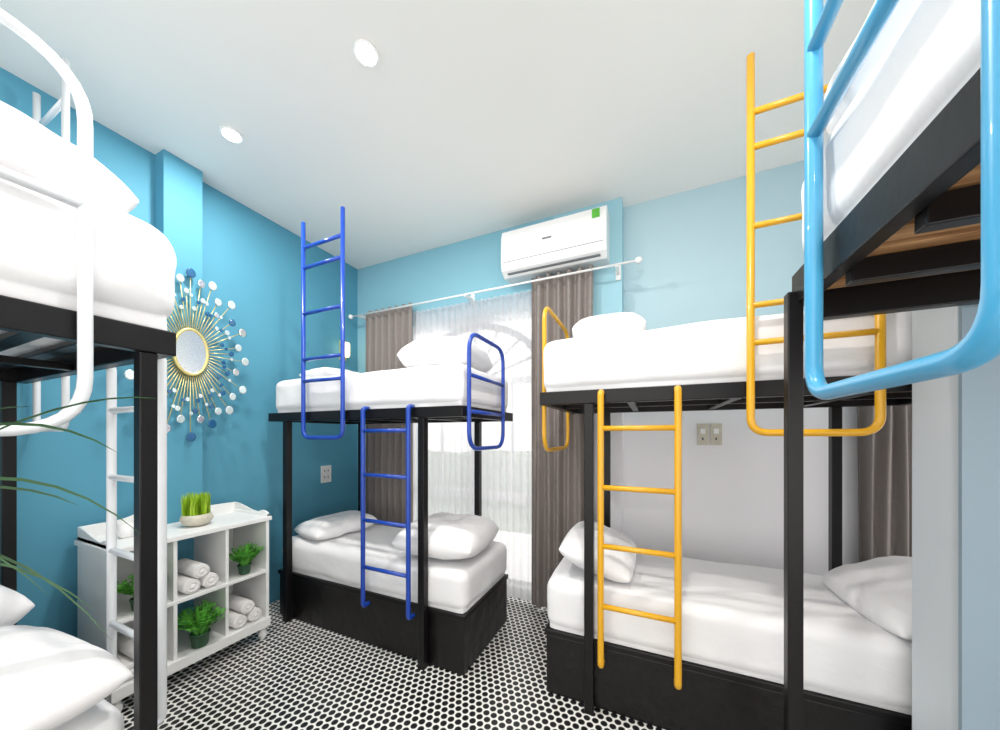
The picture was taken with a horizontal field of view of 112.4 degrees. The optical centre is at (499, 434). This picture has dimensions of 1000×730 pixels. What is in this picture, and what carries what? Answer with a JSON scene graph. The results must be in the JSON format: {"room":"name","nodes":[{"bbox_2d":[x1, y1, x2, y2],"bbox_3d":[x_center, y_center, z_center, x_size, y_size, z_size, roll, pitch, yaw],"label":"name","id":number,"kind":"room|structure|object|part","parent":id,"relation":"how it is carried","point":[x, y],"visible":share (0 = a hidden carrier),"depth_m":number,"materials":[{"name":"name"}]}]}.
{"room":"dormitory","nodes":[
{"label":"dormitory","id":0,"kind":"room"},
{"bbox_2d":[0,67,357,637],"bbox_3d":[-2.722,-0.215,1.825,0.320,3.530,5.310,0,0,24],"label":"wall","id":1,"kind":"structure","parent":0,"point":[254,262],"depth_m":2.66,"materials":[{"name":"teal paint"}]},
{"bbox_2d":[124,268,248,441],"bbox_3d":[-2.240,-0.579,2.436,0.040,1.256,0.750,0,0,24],"label":"sunburst mirror","id":2,"kind":"object","parent":1,"relation":"attached to","point":[192,358],"visible":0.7,"depth_m":2.45,"materials":[{"name":"gold glass"}]},
{"bbox_2d":[321,465,330,482],"bbox_3d":[-1.873,0.420,3.609,0.014,0.180,0.120,0,0,24],"label":"wall socket","id":3,"kind":"object","parent":1,"relation":"attached to","point":[325,470],"visible":1,"depth_m":3.60,"materials":[{"name":"white plastic"}]},
{"bbox_2d":[339,340,349,360],"bbox_3d":[-1.745,-0.960,3.782,0.105,0.220,0.080,0,0,24],"label":"wall lamp","id":4,"kind":"object","parent":1,"relation":"attached to","point":[347,345],"visible":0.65,"depth_m":3.76,"materials":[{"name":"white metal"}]},
{"bbox_2d":[105,597,664,729],"bbox_3d":[-0.356,1.600,0.844,5.440,0.100,5.450,0,0,24],"label":"floor","id":5,"kind":"structure","parent":0,"point":[302,675],"depth_m":2.04,"materials":[{"name":"tile"}]},
{"bbox_2d":[0,397,147,634],"bbox_3d":[-1.086,0.720,0.267,0.600,1.660,1.400,0,0,24],"label":"potted palm","id":6,"kind":"object","parent":5,"relation":"on","point":[34,573],"visible":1,"depth_m":0.79,"materials":[{"name":"plant"}]},
{"bbox_2d":[0,8,175,729],"bbox_3d":[-2.255,0.232,0.609,1.626,2.636,1.970,0,0,24],"label":"bunk bed","id":7,"kind":"object","parent":5,"relation":"on","point":[92,343],"visible":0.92,"depth_m":1.12,"materials":[{"name":"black metal"}]},
{"bbox_3d":[-1.389,-0.540,0.594,0.031,1.091,0.881,0,0,24],"label":"guard rail","id":8,"kind":"part","parent":7,"relation":"part of","materials":[{"name":"white metal"}]},
{"bbox_2d":[32,57,69,431],"bbox_3d":[-2.391,-0.958,1.782,0.447,1.884,0.028,0,0,24],"label":"ladder","id":9,"kind":"object","parent":7,"relation":"attached to","point":[63,104],"visible":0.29,"depth_m":1.70,"materials":[{"name":"white metal"}]},
{"bbox_2d":[51,699,124,729],"bbox_3d":[-2.290,1.014,0.582,1.553,0.297,1.876,0,0,24],"label":"mattress","id":10,"kind":"object","parent":7,"relation":"on","point":[103,715],"visible":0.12,"depth_m":1.07,"materials":[{"name":"white fabric"}]},
{"bbox_2d":[0,585,34,625],"bbox_3d":[-2.328,0.674,1.041,0.884,0.352,0.786,0,0,7],"label":"pillow","id":11,"kind":"object","parent":10,"relation":"on","point":[14,606],"visible":0.91,"depth_m":1.30,"materials":[{"name":"white fabric"}]},
{"bbox_2d":[0,625,131,729],"bbox_3d":[-1.582,0.758,0.970,0.746,0.206,0.491,0,0,18],"label":"pillow","id":12,"kind":"object","parent":10,"relation":"on","point":[49,677],"visible":1,"depth_m":0.98,"materials":[{"name":"white fabric"}]},
{"bbox_3d":[-2.276,0.593,0.618,1.580,1.915,1.970,0,0,24],"label":"frame","id":13,"kind":"part","parent":7,"relation":"part of","materials":[{"name":"black metal"}]},
{"bbox_2d":[0,165,176,356],"bbox_3d":[-2.254,-0.566,0.641,1.610,0.398,2.015,0,0,24],"label":"mattress","id":14,"kind":"object","parent":7,"relation":"on","point":[135,264],"visible":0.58,"depth_m":1.01,"materials":[{"name":"white fabric"}]},
{"bbox_2d":[0,101,138,213],"bbox_3d":[-1.935,-0.884,1.063,1.080,0.336,0.786,0,0,18],"label":"pillow","id":15,"kind":"object","parent":14,"relation":"on","point":[28,148],"visible":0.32,"depth_m":1.04,"materials":[{"name":"white fabric"}]},
{"bbox_2d":[106,358,166,725],"bbox_3d":[-1.555,0.410,1.409,0.482,1.471,0.060,0,0,24],"label":"ladder","id":16,"kind":"object","parent":7,"relation":"attached to","point":[112,625],"visible":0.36,"depth_m":1.42,"materials":[{"name":"white metal"}]},
{"bbox_2d":[74,502,271,711],"bbox_3d":[-2.131,1.028,2.273,0.463,1.044,0.854,0,0,24],"label":"shelf unit","id":17,"kind":"object","parent":5,"relation":"on","point":[233,524],"visible":0.47,"depth_m":2.22,"materials":[{"name":"white paint"}]},
{"bbox_2d":[117,634,133,680],"bbox_3d":[-2.177,1.297,1.991,0.260,0.171,0.194,0,0,24],"label":"rolled towels","id":18,"kind":"object","parent":17,"relation":"on","point":[125,645],"visible":0.27,"depth_m":1.94,"materials":[{"name":"white fabric"}]},
{"bbox_2d":[117,520,133,537],"bbox_3d":[-2.268,0.573,2.033,0.080,0.090,0.080,0,0,24],"label":"cup","id":19,"kind":"object","parent":17,"relation":"on","point":[124,530],"visible":0.85,"depth_m":2.01,"materials":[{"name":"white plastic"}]},
{"bbox_2d":[117,573,167,611],"bbox_3d":[-2.100,0.907,1.957,0.228,0.222,0.240,0,0,24],"label":"potted fern","id":20,"kind":"object","parent":17,"relation":"on","point":[125,588],"visible":0.33,"depth_m":1.92,"materials":[{"name":"green plant"}]},
{"bbox_2d":[179,492,213,526],"bbox_3d":[-2.082,0.503,2.301,0.180,0.230,0.180,0,0,24],"label":"potted grass","id":21,"kind":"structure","parent":17,"relation":"on","point":[196,511],"depth_m":2.26,"materials":[{"name":"plant"}]},
{"bbox_2d":[177,558,218,593],"bbox_3d":[-2.064,0.932,2.243,0.260,0.171,0.194,0,0,24],"label":"rolled towels","id":22,"kind":"object","parent":17,"relation":"on","point":[197,574],"visible":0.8,"depth_m":2.19,"materials":[{"name":"white fabric"}]},
{"bbox_2d":[177,599,225,648],"bbox_3d":[-1.976,1.232,2.202,0.274,0.302,0.250,0,0,24],"label":"potted fern","id":23,"kind":"object","parent":17,"relation":"on","point":[199,623],"visible":0.98,"depth_m":2.19,"materials":[{"name":"green plant"}]},
{"bbox_2d":[229,594,261,628],"bbox_3d":[-1.951,1.297,2.496,0.260,0.171,0.194,0,0,24],"label":"rolled towels","id":24,"kind":"object","parent":17,"relation":"on","point":[241,609],"visible":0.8,"depth_m":2.44,"materials":[{"name":"white fabric"}]},
{"bbox_2d":[229,541,263,574],"bbox_3d":[-1.875,0.903,2.463,0.222,0.231,0.221,0,0,24],"label":"potted fern","id":25,"kind":"object","parent":17,"relation":"on","point":[244,556],"visible":1,"depth_m":2.44,"materials":[{"name":"green plant"}]},
{"bbox_2d":[268,333,512,675],"bbox_3d":[-0.913,0.443,2.840,1.954,2.214,0.840,0,0,24],"label":"bunk bed","id":26,"kind":"object","parent":5,"relation":"on","point":[447,640],"visible":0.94,"depth_m":2.44,"materials":[{"name":"black metal"}]},
{"bbox_2d":[301,206,344,439],"bbox_3d":[-1.352,-0.817,2.549,0.461,1.706,0.032,0,0,24],"label":"ladder","id":27,"kind":"object","parent":26,"relation":"attached to","point":[341,257],"visible":1,"depth_m":2.52,"materials":[{"name":"blue metal"}]},
{"bbox_2d":[361,404,415,619],"bbox_3d":[-0.777,0.510,2.303,0.432,1.431,0.071,0,0,24],"label":"ladder","id":28,"kind":"object","parent":26,"relation":"attached to","point":[409,616],"visible":1,"depth_m":2.24,"materials":[{"name":"blue metal"}]},
{"bbox_2d":[276,364,507,412],"bbox_3d":[-0.928,-0.333,2.844,1.894,0.293,0.815,0,0,24],"label":"mattress","id":29,"kind":"object","parent":26,"relation":"on","point":[435,385],"visible":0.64,"depth_m":2.37,"materials":[{"name":"white fabric"}]},
{"bbox_2d":[299,367,358,377],"bbox_3d":[-1.500,-0.536,3.136,0.393,0.137,0.589,0,0,28],"label":"pillow","id":30,"kind":"object","parent":29,"relation":"on","point":[323,371],"visible":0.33,"depth_m":2.87,"materials":[{"name":"white fabric"}]},
{"bbox_2d":[397,336,492,372],"bbox_3d":[-0.398,-0.582,2.588,0.590,0.273,0.609,0,0,16],"label":"pillow","id":31,"kind":"object","parent":29,"relation":"on","point":[443,350],"visible":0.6,"depth_m":2.32,"materials":[{"name":"white fabric"}]},
{"bbox_2d":[292,524,506,613],"bbox_3d":[-0.917,1.024,2.852,1.848,0.279,0.751,0,0,24],"label":"mattress","id":32,"kind":"object","parent":26,"relation":"on","point":[456,585],"visible":0.64,"depth_m":2.50,"materials":[{"name":"white fabric"}]},
{"bbox_2d":[294,510,376,540],"bbox_3d":[-1.493,0.817,3.078,0.451,0.163,0.607,0,0,37],"label":"pillow","id":33,"kind":"object","parent":32,"relation":"on","point":[334,525],"visible":0.94,"depth_m":2.92,"materials":[{"name":"white fabric"}]},
{"bbox_2d":[392,512,498,559],"bbox_3d":[-0.388,0.757,2.562,0.648,0.255,0.648,0,0,18],"label":"pillow","id":34,"kind":"object","parent":32,"relation":"on","point":[451,536],"visible":0.9,"depth_m":2.33,"materials":[{"name":"white fabric"}]},
{"bbox_3d":[-0.085,-0.280,2.333,0.028,0.768,0.558,0,0,24],"label":"guard rail","id":35,"kind":"part","parent":26,"relation":"part of","materials":[{"name":"blue metal"}]},
{"bbox_2d":[540,306,911,729],"bbox_3d":[1.303,0.353,1.986,2.004,2.394,0.910,0,0,24],"label":"bunk bed","id":36,"kind":"object","parent":5,"relation":"on","point":[636,684],"visible":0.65,"depth_m":1.81,"materials":[{"name":"black metal"}]},
{"bbox_3d":[0.417,-0.365,2.426,0.028,0.958,0.698,0,0,24],"label":"guard rail","id":37,"kind":"part","parent":36,"relation":"part of","materials":[{"name":"yellow metal"}]},
{"bbox_2d":[597,385,681,689],"bbox_3d":[0.713,0.505,1.734,0.400,1.503,0.072,0,0,24],"label":"ladder","id":38,"kind":"object","parent":36,"relation":"attached to","point":[676,620],"visible":1,"depth_m":1.69,"materials":[{"name":"yellow metal"}]},
{"bbox_2d":[543,311,911,391],"bbox_3d":[1.310,-0.415,1.982,1.963,0.326,0.888,0,0,24],"label":"mattress","id":39,"kind":"object","parent":36,"relation":"on","point":[713,351],"visible":0.53,"depth_m":1.66,"materials":[{"name":"white fabric"}]},
{"bbox_2d":[572,312,645,337],"bbox_3d":[0.743,-0.661,2.297,0.452,0.204,0.687,0,0,18],"label":"pillow","id":40,"kind":"object","parent":39,"relation":"on","point":[622,322],"visible":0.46,"depth_m":1.98,"materials":[{"name":"white fabric"}]},
{"bbox_2d":[547,554,911,714],"bbox_3d":[1.307,1.008,1.982,1.947,0.311,0.813,0,0,24],"label":"mattress","id":41,"kind":"object","parent":36,"relation":"on","point":[733,614],"visible":0.61,"depth_m":1.68,"materials":[{"name":"white fabric"}]},
{"bbox_2d":[559,521,635,582],"bbox_3d":[0.666,0.741,2.222,0.439,0.247,0.687,0,0,23],"label":"pillow","id":42,"kind":"object","parent":41,"relation":"on","point":[619,566],"visible":0.66,"depth_m":1.98,"materials":[{"name":"white fabric"}]},
{"bbox_2d":[821,556,911,640],"bbox_3d":[1.928,0.743,1.569,0.458,0.267,0.610,0,0,15],"label":"pillow","id":43,"kind":"object","parent":41,"relation":"on","point":[879,589],"visible":0.52,"depth_m":1.57,"materials":[{"name":"white fabric"}]},
{"bbox_2d":[746,52,885,435],"bbox_3d":[1.341,-0.862,1.441,0.461,1.736,0.032,0,0,24],"label":"ladder","id":44,"kind":"object","parent":36,"relation":"attached to","point":[879,330],"visible":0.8,"depth_m":1.51,"materials":[{"name":"yellow metal"}]},
{"bbox_2d":[784,0,999,729],"bbox_3d":[1.120,0.049,0.162,1.047,3.002,2.010,0,0,24],"label":"bunk bed","id":45,"kind":"object","parent":5,"relation":"on","point":[926,235],"visible":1,"depth_m":0.90,"materials":[{"name":"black metal"}]},
{"bbox_2d":[801,0,979,249],"bbox_3d":[1.146,-0.780,0.155,0.987,0.357,1.992,0,0,24],"label":"mattress","id":46,"kind":"object","parent":45,"relation":"on","point":[934,53],"visible":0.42,"depth_m":0.72,"materials":[{"name":"white fabric"}]},
{"bbox_2d":[824,0,916,134],"bbox_3d":[1.251,-1.086,0.402,0.997,0.291,1.399,0,0,24],"label":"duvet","id":47,"kind":"object","parent":46,"relation":"on","point":[903,8],"visible":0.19,"depth_m":0.89,"materials":[{"name":"white fabric"}]},
{"bbox_3d":[0.831,-0.775,0.743,0.044,1.354,0.649,0,0,24],"label":"guard rail","id":48,"kind":"part","parent":45,"relation":"part of","materials":[{"name":"blue metal"}]},
{"bbox_2d":[0,0,875,268],"bbox_3d":[-0.356,-2.030,0.844,5.440,0.100,5.450,0,0,24],"label":"ceiling","id":49,"kind":"structure","parent":0,"point":[473,118],"depth_m":1.93,"materials":[{"name":"white paint"}]},
{"bbox_2d":[219,125,242,143],"bbox_3d":[-1.764,-1.973,2.202,0.124,0.014,0.124,0,0,24],"label":"recessed light","id":50,"kind":"object","parent":49,"relation":"in","point":[229,133],"depth_m":2.19,"materials":[{"name":"white plastic"}]},
{"bbox_2d":[353,38,378,67],"bbox_3d":[-0.692,-1.973,1.734,0.124,0.014,0.124,0,0,24],"label":"recessed light","id":51,"kind":"object","parent":49,"relation":"in","point":[365,52],"depth_m":1.73,"materials":[{"name":"white plastic"}]},
{"bbox_2d":[358,161,858,575],"bbox_3d":[0.768,-0.215,3.113,5.240,3.530,0.390,0,0,24],"label":"wall","id":52,"kind":"structure","parent":0,"point":[691,244],"depth_m":2.69,"materials":[{"name":"blue paint"}]},
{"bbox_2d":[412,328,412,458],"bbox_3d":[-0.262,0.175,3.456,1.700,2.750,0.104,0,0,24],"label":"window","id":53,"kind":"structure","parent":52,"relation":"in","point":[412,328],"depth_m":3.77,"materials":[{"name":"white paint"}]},
{"bbox_2d":[348,256,642,319],"bbox_3d":[-0.290,-1.350,3.269,3.100,0.120,0.188,0,0,24],"label":"curtain rod","id":54,"kind":"object","parent":52,"relation":"attached to","point":[638,260],"visible":0.96,"depth_m":3.00,"materials":[{"name":"white plastic"}]},
{"bbox_2d":[365,302,412,528],"bbox_3d":[-1.231,0.065,3.689,0.667,2.930,0.066,0,0,24],"label":"curtain","id":55,"kind":"object","parent":54,"relation":"hanging from","point":[388,332],"visible":0.49,"depth_m":3.69,"materials":[{"name":"grey fabric"}]},
{"bbox_2d":[413,290,531,601],"bbox_3d":[-0.292,0.100,3.335,1.428,2.860,0.031,0,0,24],"label":"sheer curtain","id":56,"kind":"object","parent":54,"relation":"hanging from","point":[506,321],"visible":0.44,"depth_m":3.22,"materials":[{"name":"white fabric"}]},
{"bbox_2d":[531,265,592,608],"bbox_3d":[0.530,0.060,2.902,0.543,2.940,0.075,0,0,24],"label":"curtain","id":57,"kind":"object","parent":54,"relation":"hanging from","point":[557,476],"visible":0.56,"depth_m":2.93,"materials":[{"name":"grey fabric"}]},
{"bbox_2d":[501,205,609,283],"bbox_3d":[0.466,-1.625,2.903,0.900,0.410,0.239,0,0,24],"label":"air conditioner","id":58,"kind":"object","parent":52,"relation":"attached to","point":[581,239],"visible":1,"depth_m":2.80,"materials":[{"name":"white plastic"}]},
{"bbox_2d":[697,423,721,444],"bbox_3d":[1.653,-0.005,2.646,0.168,0.170,0.020,0,0,24],"label":"light switch","id":59,"kind":"object","parent":52,"relation":"attached to","point":[702,429],"visible":1,"depth_m":2.64,"materials":[{"name":"plastic"}]},
{"bbox_2d":[857,405,911,561],"bbox_3d":[2.622,0.340,2.158,0.475,2.380,0.067,0,0,24],"label":"curtain","id":60,"kind":"object","parent":52,"relation":"hanging from","point":[885,455],"visible":0.22,"depth_m":2.20,"materials":[{"name":"grey fabric"}]},
{"bbox_2d":[912,304,999,729],"bbox_3d":[1.993,-0.215,1.032,0.905,3.530,0.232,0,0,24],"label":"wall partition","id":61,"kind":"structure","parent":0,"point":[956,418],"depth_m":1.14,"materials":[{"name":"grey paint"}]}
]}

